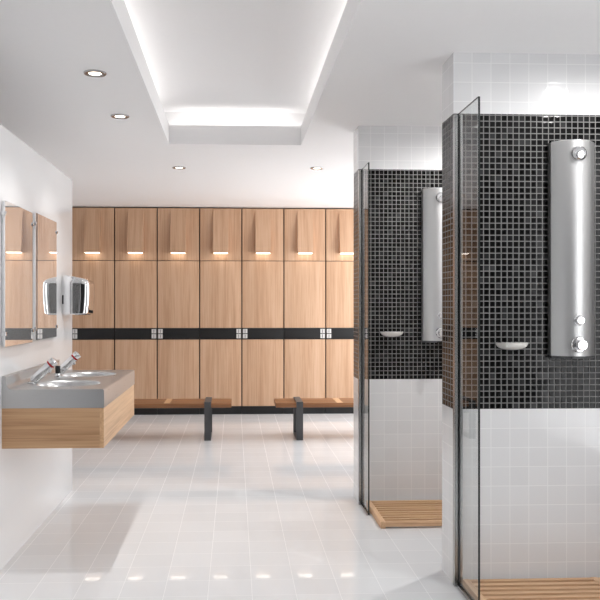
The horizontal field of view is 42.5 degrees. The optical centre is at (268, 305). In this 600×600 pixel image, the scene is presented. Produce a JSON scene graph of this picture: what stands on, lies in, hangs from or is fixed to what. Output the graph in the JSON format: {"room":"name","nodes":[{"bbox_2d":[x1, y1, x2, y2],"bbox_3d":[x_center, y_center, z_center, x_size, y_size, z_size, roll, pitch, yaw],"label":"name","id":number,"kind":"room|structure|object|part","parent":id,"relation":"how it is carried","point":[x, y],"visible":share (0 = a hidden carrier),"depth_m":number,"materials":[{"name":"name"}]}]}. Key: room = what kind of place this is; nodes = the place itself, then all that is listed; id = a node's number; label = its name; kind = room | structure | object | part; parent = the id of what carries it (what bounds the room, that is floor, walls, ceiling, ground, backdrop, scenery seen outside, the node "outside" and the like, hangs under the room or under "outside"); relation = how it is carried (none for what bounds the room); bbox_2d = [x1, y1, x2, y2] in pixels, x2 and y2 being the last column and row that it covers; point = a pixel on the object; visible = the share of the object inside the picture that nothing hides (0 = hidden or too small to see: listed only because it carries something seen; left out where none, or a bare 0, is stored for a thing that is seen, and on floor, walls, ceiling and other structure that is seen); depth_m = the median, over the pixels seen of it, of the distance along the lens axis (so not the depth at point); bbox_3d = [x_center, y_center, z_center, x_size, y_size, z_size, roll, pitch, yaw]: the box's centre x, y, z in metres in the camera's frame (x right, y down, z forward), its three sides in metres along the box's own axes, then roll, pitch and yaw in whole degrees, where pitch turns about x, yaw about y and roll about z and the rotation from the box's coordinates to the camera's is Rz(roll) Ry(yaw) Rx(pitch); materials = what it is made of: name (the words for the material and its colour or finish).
{"room":"changing room","nodes":[
{"label":"changing room","id":0,"kind":"room"},
{"bbox_2d":[0,124,71,570],"bbox_3d":[-1.286,0.205,1.463,0.137,2.206,8.035,0,0,-3],"label":"wall","id":1,"kind":"structure","parent":0,"point":[33,481],"depth_m":4.40,"materials":[{"name":"white paint"}]},
{"bbox_2d":[1,200,33,346],"bbox_3d":[-1.319,-0.160,4.069,0.024,0.728,0.542,0,0,-3],"label":"wall mirror","id":2,"kind":"object","parent":1,"relation":"attached to","point":[17,222],"visible":1,"depth_m":4.03,"materials":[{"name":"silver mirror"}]},
{"bbox_2d":[33,212,57,339],"bbox_3d":[-1.344,-0.170,4.655,0.024,0.731,0.542,0,0,-3],"label":"wall mirror","id":3,"kind":"object","parent":1,"relation":"attached to","point":[45,232],"visible":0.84,"depth_m":4.60,"materials":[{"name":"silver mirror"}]},
{"bbox_2d":[2,360,134,448],"bbox_3d":[-1.095,0.528,4.415,0.503,0.360,1.173,0,0,-3],"label":"vanity unit","id":4,"kind":"object","parent":1,"relation":"attached to","point":[77,408],"depth_m":3.84,"materials":[{"name":"brown wood"}]},
{"bbox_2d":[27,357,57,383],"bbox_3d":[-1.210,0.347,4.128,0.161,0.144,0.054,0,0,-3],"label":"tap","id":5,"kind":"object","parent":4,"relation":"on","point":[47,368],"visible":1,"depth_m":4.11,"materials":[{"name":"silver metal"}]},
{"bbox_3d":[-1.081,0.608,3.841,0.481,0.200,0.020,0,0,-2],"label":"panel","id":6,"kind":"part","parent":4,"relation":"part of","materials":[{"name":"brown wood"}]},
{"bbox_2d":[54,366,66,376],"bbox_3d":[-1.212,0.382,4.496,0.070,0.067,0.040,0,0,-3],"label":"soap dispenser","id":7,"kind":"object","parent":4,"relation":"on","point":[58,369],"visible":0.99,"depth_m":4.49,"materials":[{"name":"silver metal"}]},
{"bbox_2d":[54,351,80,374],"bbox_3d":[-1.222,0.347,4.691,0.161,0.144,0.054,0,0,-3],"label":"tap","id":8,"kind":"object","parent":4,"relation":"on","point":[75,356],"visible":0.85,"depth_m":4.67,"materials":[{"name":"silver metal"}]},
{"bbox_2d":[2,360,134,407],"bbox_3d":[-1.095,0.442,4.415,0.503,0.188,1.173,0,0,-2],"label":"countertop","id":9,"kind":"structure","parent":4,"relation":"on","point":[74,388],"depth_m":3.91,"materials":[{"name":"grey stone"}]},
{"bbox_3d":[-0.856,0.608,4.425,0.020,0.200,1.169,0,0,-2],"label":"panel","id":10,"kind":"part","parent":4,"relation":"part of","materials":[{"name":"brown wood"}]},
{"bbox_2d":[62,275,94,314],"bbox_3d":[-1.298,-0.072,5.299,0.174,0.266,0.289,0,0,-3],"label":"dryer","id":11,"kind":"object","parent":1,"relation":"attached to","point":[78,294],"visible":1,"depth_m":5.16,"materials":[{"name":"silver metal"}]},
{"bbox_2d":[0,413,466,599],"bbox_3d":[-0.279,1.358,3.641,5.160,0.100,12.500,0,0,-3],"label":"floor","id":12,"kind":"structure","parent":0,"point":[254,510],"depth_m":4.51,"materials":[{"name":"tile"}]},
{"bbox_2d":[72,207,114,369],"bbox_3d":[-2.103,0.062,9.407,0.506,2.492,0.590,0,0,-3],"label":"locker","id":13,"kind":"object","parent":12,"relation":"on","point":[93,228],"visible":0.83,"depth_m":9.22,"materials":[{"name":"brown wood"}]},
{"bbox_2d":[84,209,100,252],"bbox_3d":[-2.093,-0.896,9.165,0.184,0.532,0.105,0,0,-2],"label":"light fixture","id":14,"kind":"object","parent":13,"relation":"attached to","point":[92,217],"depth_m":9.17,"materials":[{"name":"brown wood"}]},
{"bbox_3d":[-2.095,-0.139,9.229,0.494,0.805,0.024,0,0,-2],"label":"door","id":15,"kind":"part","parent":13,"relation":"part of","materials":[{"name":"brown wood"}]},
{"bbox_3d":[-2.095,0.806,9.229,0.494,0.803,0.024,0,0,-2],"label":"door","id":16,"kind":"part","parent":13,"relation":"part of","materials":[{"name":"brown wood"}]},
{"bbox_3d":[-2.095,-0.862,9.229,0.494,0.628,0.024,0,0,-2],"label":"header panel","id":17,"kind":"part","parent":13,"relation":"part of","materials":[{"name":"brown wood"}]},
{"bbox_3d":[-2.095,0.334,9.231,0.504,0.134,0.021,0,0,-2],"label":"lock rail","id":18,"kind":"part","parent":13,"relation":"part of","materials":[{"name":"black laminate"}]},
{"bbox_2d":[115,207,156,414],"bbox_3d":[-1.595,0.062,9.429,0.506,2.492,0.590,0,0,-3],"label":"locker","id":19,"kind":"object","parent":12,"relation":"on","point":[135,228],"visible":0.9,"depth_m":9.24,"materials":[{"name":"brown wood"}]},
{"bbox_2d":[127,209,143,252],"bbox_3d":[-1.585,-0.896,9.187,0.184,0.532,0.105,0,0,-2],"label":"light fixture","id":20,"kind":"object","parent":19,"relation":"attached to","point":[135,217],"depth_m":9.19,"materials":[{"name":"brown wood"}]},
{"bbox_3d":[-1.587,-0.139,9.252,0.494,0.805,0.024,0,0,-2],"label":"door","id":21,"kind":"part","parent":19,"relation":"part of","materials":[{"name":"brown wood"}]},
{"bbox_3d":[-1.587,0.806,9.252,0.494,0.803,0.024,0,0,-2],"label":"door","id":22,"kind":"part","parent":19,"relation":"part of","materials":[{"name":"brown wood"}]},
{"bbox_3d":[-1.587,0.334,9.253,0.504,0.134,0.021,0,0,-2],"label":"lock rail","id":23,"kind":"part","parent":19,"relation":"part of","materials":[{"name":"black laminate"}]},
{"bbox_3d":[-1.587,-0.862,9.252,0.494,0.628,0.024,0,0,-2],"label":"header panel","id":24,"kind":"part","parent":19,"relation":"part of","materials":[{"name":"brown wood"}]},
{"bbox_2d":[157,208,199,414],"bbox_3d":[-1.087,0.062,9.452,0.506,2.492,0.590,0,0,-3],"label":"locker","id":25,"kind":"object","parent":12,"relation":"on","point":[178,229],"visible":0.9,"depth_m":9.26,"materials":[{"name":"brown wood"}]},
{"bbox_2d":[170,209,185,253],"bbox_3d":[-1.077,-0.896,9.209,0.184,0.532,0.105,0,0,-2],"label":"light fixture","id":26,"kind":"object","parent":25,"relation":"attached to","point":[177,216],"depth_m":9.21,"materials":[{"name":"brown wood"}]},
{"bbox_3d":[-1.079,-0.139,9.274,0.494,0.805,0.024,0,0,-2],"label":"door","id":27,"kind":"part","parent":25,"relation":"part of","materials":[{"name":"brown wood"}]},
{"bbox_3d":[-1.079,0.806,9.274,0.494,0.803,0.024,0,0,-2],"label":"door","id":28,"kind":"part","parent":25,"relation":"part of","materials":[{"name":"brown wood"}]},
{"bbox_3d":[-1.079,0.334,9.275,0.504,0.134,0.021,0,0,-2],"label":"lock rail","id":29,"kind":"part","parent":25,"relation":"part of","materials":[{"name":"black laminate"}]},
{"bbox_3d":[-1.079,-0.862,9.274,0.494,0.628,0.024,0,0,-2],"label":"header panel","id":30,"kind":"part","parent":25,"relation":"part of","materials":[{"name":"brown wood"}]},
{"bbox_2d":[134,397,231,440],"bbox_3d":[-1.309,1.121,7.659,1.890,0.374,0.428,0,0,-3],"label":"bench","id":31,"kind":"object","parent":12,"relation":"on","point":[208,403],"visible":0.57,"depth_m":7.49,"materials":[{"name":"brown wood"}]},
{"bbox_3d":[-1.309,1.004,7.655,1.770,0.028,0.040,0,0,-2],"label":"rail","id":32,"kind":"part","parent":31,"relation":"part of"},
{"bbox_3d":[-1.309,0.969,7.658,1.890,0.042,0.397,0,0,-2],"label":"seat","id":33,"kind":"part","parent":31,"relation":"part of","materials":[{"name":"brown wood"}]},
{"bbox_3d":[-0.597,1.121,7.690,0.064,0.374,0.428,0,0,-2],"label":"leg","id":34,"kind":"part","parent":31,"relation":"part of","materials":[{"name":"grey metal"}]},
{"bbox_2d":[200,208,241,413],"bbox_3d":[-0.579,0.062,9.474,0.506,2.492,0.590,0,0,-3],"label":"locker","id":35,"kind":"object","parent":12,"relation":"on","point":[220,228],"visible":0.96,"depth_m":9.28,"materials":[{"name":"brown wood"}]},
{"bbox_3d":[-0.571,-0.139,9.296,0.494,0.805,0.024,0,0,-2],"label":"door","id":36,"kind":"part","parent":35,"relation":"part of","materials":[{"name":"brown wood"}]},
{"bbox_3d":[-0.571,0.806,9.296,0.494,0.803,0.024,0,0,-2],"label":"door","id":37,"kind":"part","parent":35,"relation":"part of","materials":[{"name":"brown wood"}]},
{"bbox_2d":[213,210,227,253],"bbox_3d":[-0.569,-0.896,9.232,0.184,0.532,0.105,0,0,-2],"label":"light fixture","id":38,"kind":"object","parent":35,"relation":"attached to","point":[220,217],"depth_m":9.23,"materials":[{"name":"brown wood"}]},
{"bbox_3d":[-0.571,-0.862,9.296,0.494,0.628,0.024,0,0,-2],"label":"header panel","id":39,"kind":"part","parent":35,"relation":"part of","materials":[{"name":"brown wood"}]},
{"bbox_3d":[-0.571,0.334,9.297,0.504,0.134,0.021,0,0,-2],"label":"lock rail","id":40,"kind":"part","parent":35,"relation":"part of","materials":[{"name":"black laminate"}]},
{"bbox_2d":[242,208,283,413],"bbox_3d":[-0.071,0.062,9.496,0.506,2.492,0.590,0,0,-3],"label":"locker","id":41,"kind":"object","parent":12,"relation":"on","point":[262,228],"visible":0.95,"depth_m":9.31,"materials":[{"name":"brown wood"}]},
{"bbox_3d":[-0.063,-0.139,9.318,0.494,0.805,0.024,0,0,-2],"label":"door","id":42,"kind":"part","parent":41,"relation":"part of","materials":[{"name":"brown wood"}]},
{"bbox_3d":[-0.063,0.806,9.318,0.494,0.803,0.024,0,0,-2],"label":"door","id":43,"kind":"part","parent":41,"relation":"part of","materials":[{"name":"brown wood"}]},
{"bbox_3d":[-0.063,-0.862,9.318,0.494,0.628,0.024,0,0,-2],"label":"header panel","id":44,"kind":"part","parent":41,"relation":"part of","materials":[{"name":"brown wood"}]},
{"bbox_3d":[-0.063,0.334,9.320,0.504,0.134,0.021,0,0,-2],"label":"lock rail","id":45,"kind":"part","parent":41,"relation":"part of","materials":[{"name":"black laminate"}]},
{"bbox_2d":[255,210,270,253],"bbox_3d":[-0.061,-0.896,9.254,0.184,0.532,0.105,0,0,-2],"label":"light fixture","id":46,"kind":"object","parent":41,"relation":"attached to","point":[262,217],"depth_m":9.25,"materials":[{"name":"brown wood"}]},
{"bbox_2d":[284,208,325,413],"bbox_3d":[0.437,0.062,9.518,0.506,2.492,0.590,0,0,-3],"label":"locker","id":47,"kind":"object","parent":12,"relation":"on","point":[304,229],"visible":0.91,"depth_m":9.33,"materials":[{"name":"brown wood"}]},
{"bbox_3d":[0.445,-0.139,9.340,0.494,0.805,0.024,0,0,-2],"label":"door","id":48,"kind":"part","parent":47,"relation":"part of","materials":[{"name":"brown wood"}]},
{"bbox_3d":[0.445,0.806,9.340,0.494,0.803,0.024,0,0,-2],"label":"door","id":49,"kind":"part","parent":47,"relation":"part of","materials":[{"name":"brown wood"}]},
{"bbox_3d":[0.445,-0.862,9.340,0.494,0.628,0.024,0,0,-2],"label":"header panel","id":50,"kind":"part","parent":47,"relation":"part of","materials":[{"name":"brown wood"}]},
{"bbox_3d":[0.445,0.334,9.342,0.504,0.134,0.021,0,0,-2],"label":"lock rail","id":51,"kind":"part","parent":47,"relation":"part of","materials":[{"name":"black laminate"}]},
{"bbox_2d":[297,210,312,253],"bbox_3d":[0.447,-0.896,9.276,0.184,0.532,0.105,0,0,-2],"label":"hood","id":52,"kind":"object","parent":47,"relation":"attached to","point":[304,217],"depth_m":9.28,"materials":[{"name":"brown wood"}]},
{"bbox_2d":[274,397,353,439],"bbox_3d":[1.012,1.121,7.742,1.890,0.374,0.428,0,0,-3],"label":"bench","id":53,"kind":"object","parent":12,"relation":"on","point":[297,403],"visible":0.45,"depth_m":7.53,"materials":[{"name":"brown wood"}]},
{"bbox_3d":[0.300,1.121,7.711,0.064,0.374,0.428,0,0,-2],"label":"leg","id":54,"kind":"part","parent":53,"relation":"part of","materials":[{"name":"grey metal"}]},
{"bbox_3d":[1.012,0.969,7.741,1.890,0.042,0.397,0,0,-2],"label":"seat","id":55,"kind":"part","parent":53,"relation":"part of","materials":[{"name":"brown wood"}]},
{"bbox_3d":[1.012,1.004,7.739,1.770,0.028,0.040,0,0,-2],"label":"rail","id":56,"kind":"part","parent":53,"relation":"part of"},
{"bbox_2d":[325,209,353,413],"bbox_3d":[0.945,0.062,9.540,0.506,2.492,0.590,0,0,-3],"label":"locker","id":57,"kind":"object","parent":12,"relation":"on","point":[339,223],"visible":0.66,"depth_m":9.35,"materials":[{"name":"brown wood"}]},
{"bbox_3d":[0.953,-0.139,9.363,0.494,0.805,0.024,0,0,-2],"label":"door","id":58,"kind":"part","parent":57,"relation":"part of","materials":[{"name":"brown wood"}]},
{"bbox_3d":[0.953,0.806,9.363,0.494,0.803,0.024,0,0,-2],"label":"door","id":59,"kind":"part","parent":57,"relation":"part of","materials":[{"name":"brown wood"}]},
{"bbox_3d":[0.953,0.334,9.364,0.504,0.134,0.021,0,0,-2],"label":"lock rail","id":60,"kind":"part","parent":57,"relation":"part of","materials":[{"name":"black laminate"}]},
{"bbox_3d":[0.953,-0.862,9.363,0.494,0.628,0.024,0,0,-2],"label":"header panel","id":61,"kind":"part","parent":57,"relation":"part of","materials":[{"name":"brown wood"}]},
{"bbox_2d":[339,210,353,253],"bbox_3d":[0.955,-0.896,9.298,0.184,0.532,0.105,0,0,-2],"label":"hood","id":62,"kind":"object","parent":57,"relation":"attached to","point":[346,217],"depth_m":9.30,"materials":[{"name":"brown wood"}]},
{"bbox_2d":[358,162,370,515],"bbox_3d":[0.621,0.205,4.949,0.038,2.205,0.285,0,0,-3],"label":"screen","id":63,"kind":"object","parent":12,"relation":"on","point":[361,174],"visible":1,"depth_m":5.06,"materials":[{"name":"clear glass"}]},
{"bbox_3d":[0.623,0.203,4.943,0.009,2.199,0.273,0,0,-2],"label":"glass pane","id":64,"kind":"part","parent":63,"relation":"part of","materials":[{"name":"grey"}]},
{"bbox_2d":[366,500,441,528],"bbox_3d":[1.270,1.288,4.800,1.240,0.040,0.505,0,0,-3],"label":"duckboard","id":65,"kind":"object","parent":12,"relation":"on","point":[387,513],"visible":0.29,"depth_m":4.74,"materials":[{"name":"brown wood"}]},
{"bbox_3d":[0.665,1.288,4.773,0.030,0.040,0.505,0,0,-2],"label":"rail","id":66,"kind":"part","parent":65,"relation":"part of","materials":[{"name":"brown wood"}]},
{"bbox_2d":[453,96,479,599],"bbox_3d":[0.894,0.205,3.457,0.038,2.205,0.325,0,0,-3],"label":"screen","id":67,"kind":"object","parent":12,"relation":"on","point":[457,119],"visible":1,"depth_m":3.59,"materials":[{"name":"clear glass"}]},
{"bbox_2d":[463,577,599,599],"bbox_3d":[1.533,1.288,3.353,1.240,0.040,0.505,0,0,-3],"label":"duckboard","id":68,"kind":"object","parent":12,"relation":"on","point":[528,588],"visible":0.96,"depth_m":3.46,"materials":[{"name":"brown wood"}]},
{"bbox_3d":[0.929,1.288,3.326,0.030,0.040,0.505,0,0,-2],"label":"rail","id":69,"kind":"part","parent":68,"relation":"part of","materials":[{"name":"brown wood"}]},
{"bbox_3d":[1.533,1.288,3.353,0.030,0.040,0.505,0,0,-2],"label":"rail","id":70,"kind":"part","parent":68,"relation":"part of","materials":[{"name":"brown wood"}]},
{"bbox_2d":[0,0,599,208],"bbox_3d":[-0.279,-1.367,3.641,5.160,0.350,12.500,0,0,-3],"label":"ceiling","id":71,"kind":"structure","parent":0,"point":[248,97],"depth_m":4.47,"materials":[{"name":"paint"}]},
{"bbox_2d":[83,70,106,76],"bbox_3d":[-0.886,-1.188,3.939,0.116,0.007,0.116,0,0,-3],"label":"recessed light","id":72,"kind":"object","parent":71,"relation":"in","point":[91,73],"visible":1,"depth_m":3.94,"materials":[{"name":"grey"}]},
{"bbox_2d":[111,114,128,118],"bbox_3d":[-0.930,-1.188,4.831,0.116,0.007,0.116,0,0,-3],"label":"recessed light","id":73,"kind":"object","parent":71,"relation":"in","point":[116,116],"visible":1,"depth_m":4.83,"materials":[{"name":"white"}]},
{"bbox_2d":[172,166,185,168],"bbox_3d":[-0.767,-1.188,6.627,0.116,0.007,0.116,0,0,-3],"label":"recessed light","id":74,"kind":"object","parent":71,"relation":"in","point":[174,167],"visible":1,"depth_m":6.60,"materials":[{"name":"white"}]},
{"bbox_2d":[310,167,323,169],"bbox_3d":[0.422,-1.188,6.651,0.116,0.007,0.116,0,0,-3],"label":"recessed light","id":75,"kind":"object","parent":71,"relation":"in","point":[312,168],"visible":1,"depth_m":6.65,"materials":[{"name":"white"}]},
{"bbox_2d":[354,126,441,503],"bbox_3d":[1.362,0.058,5.227,1.542,2.500,0.205,0,0,-3],"label":"wall","id":76,"kind":"structure","parent":0,"point":[405,371],"depth_m":5.10,"materials":[{"name":"white tile"}]},
{"bbox_2d":[380,331,402,336],"bbox_3d":[0.820,0.186,5.057,0.152,0.038,0.085,0,0,-3],"label":"soap dish","id":77,"kind":"object","parent":76,"relation":"attached to","point":[392,333],"visible":1,"depth_m":5.04,"materials":[{"name":"white ceramic"}]},
{"bbox_2d":[422,188,441,342],"bbox_3d":[1.126,-0.266,5.042,0.208,1.012,0.143,0,0,-3],"label":"shower","id":78,"kind":"object","parent":76,"relation":"attached to","point":[431,197],"visible":0.53,"depth_m":5.03,"materials":[{"name":"silver metal"}]},
{"bbox_3d":[1.127,0.174,5.012,0.074,0.074,0.015,0,0,-2],"label":"temperature knob","id":79,"kind":"part","parent":78,"relation":"part of","materials":[{"name":"silver metal"}]},
{"bbox_2d":[442,52,599,582],"bbox_3d":[1.532,0.058,3.746,1.332,2.500,0.198,0,0,-3],"label":"wall","id":80,"kind":"structure","parent":0,"point":[540,414],"depth_m":3.63,"materials":[{"name":"white tile"}]},
{"bbox_2d":[495,342,527,349],"bbox_3d":[1.148,0.188,3.587,0.152,0.038,0.085,0,0,-3],"label":"soap dish","id":81,"kind":"object","parent":80,"relation":"attached to","point":[503,345],"visible":1,"depth_m":3.57,"materials":[{"name":"white ceramic"}]},
{"bbox_2d":[548,139,594,358],"bbox_3d":[1.429,-0.262,3.571,0.208,1.012,0.143,0,0,-3],"label":"shower","id":82,"kind":"object","parent":80,"relation":"attached to","point":[571,163],"visible":1,"depth_m":3.56,"materials":[{"name":"silver metal"}]},
{"bbox_3d":[1.430,0.178,3.541,0.074,0.074,0.015,0,0,-2],"label":"temperature knob","id":83,"kind":"part","parent":82,"relation":"part of","materials":[{"name":"silver metal"}]}
]}

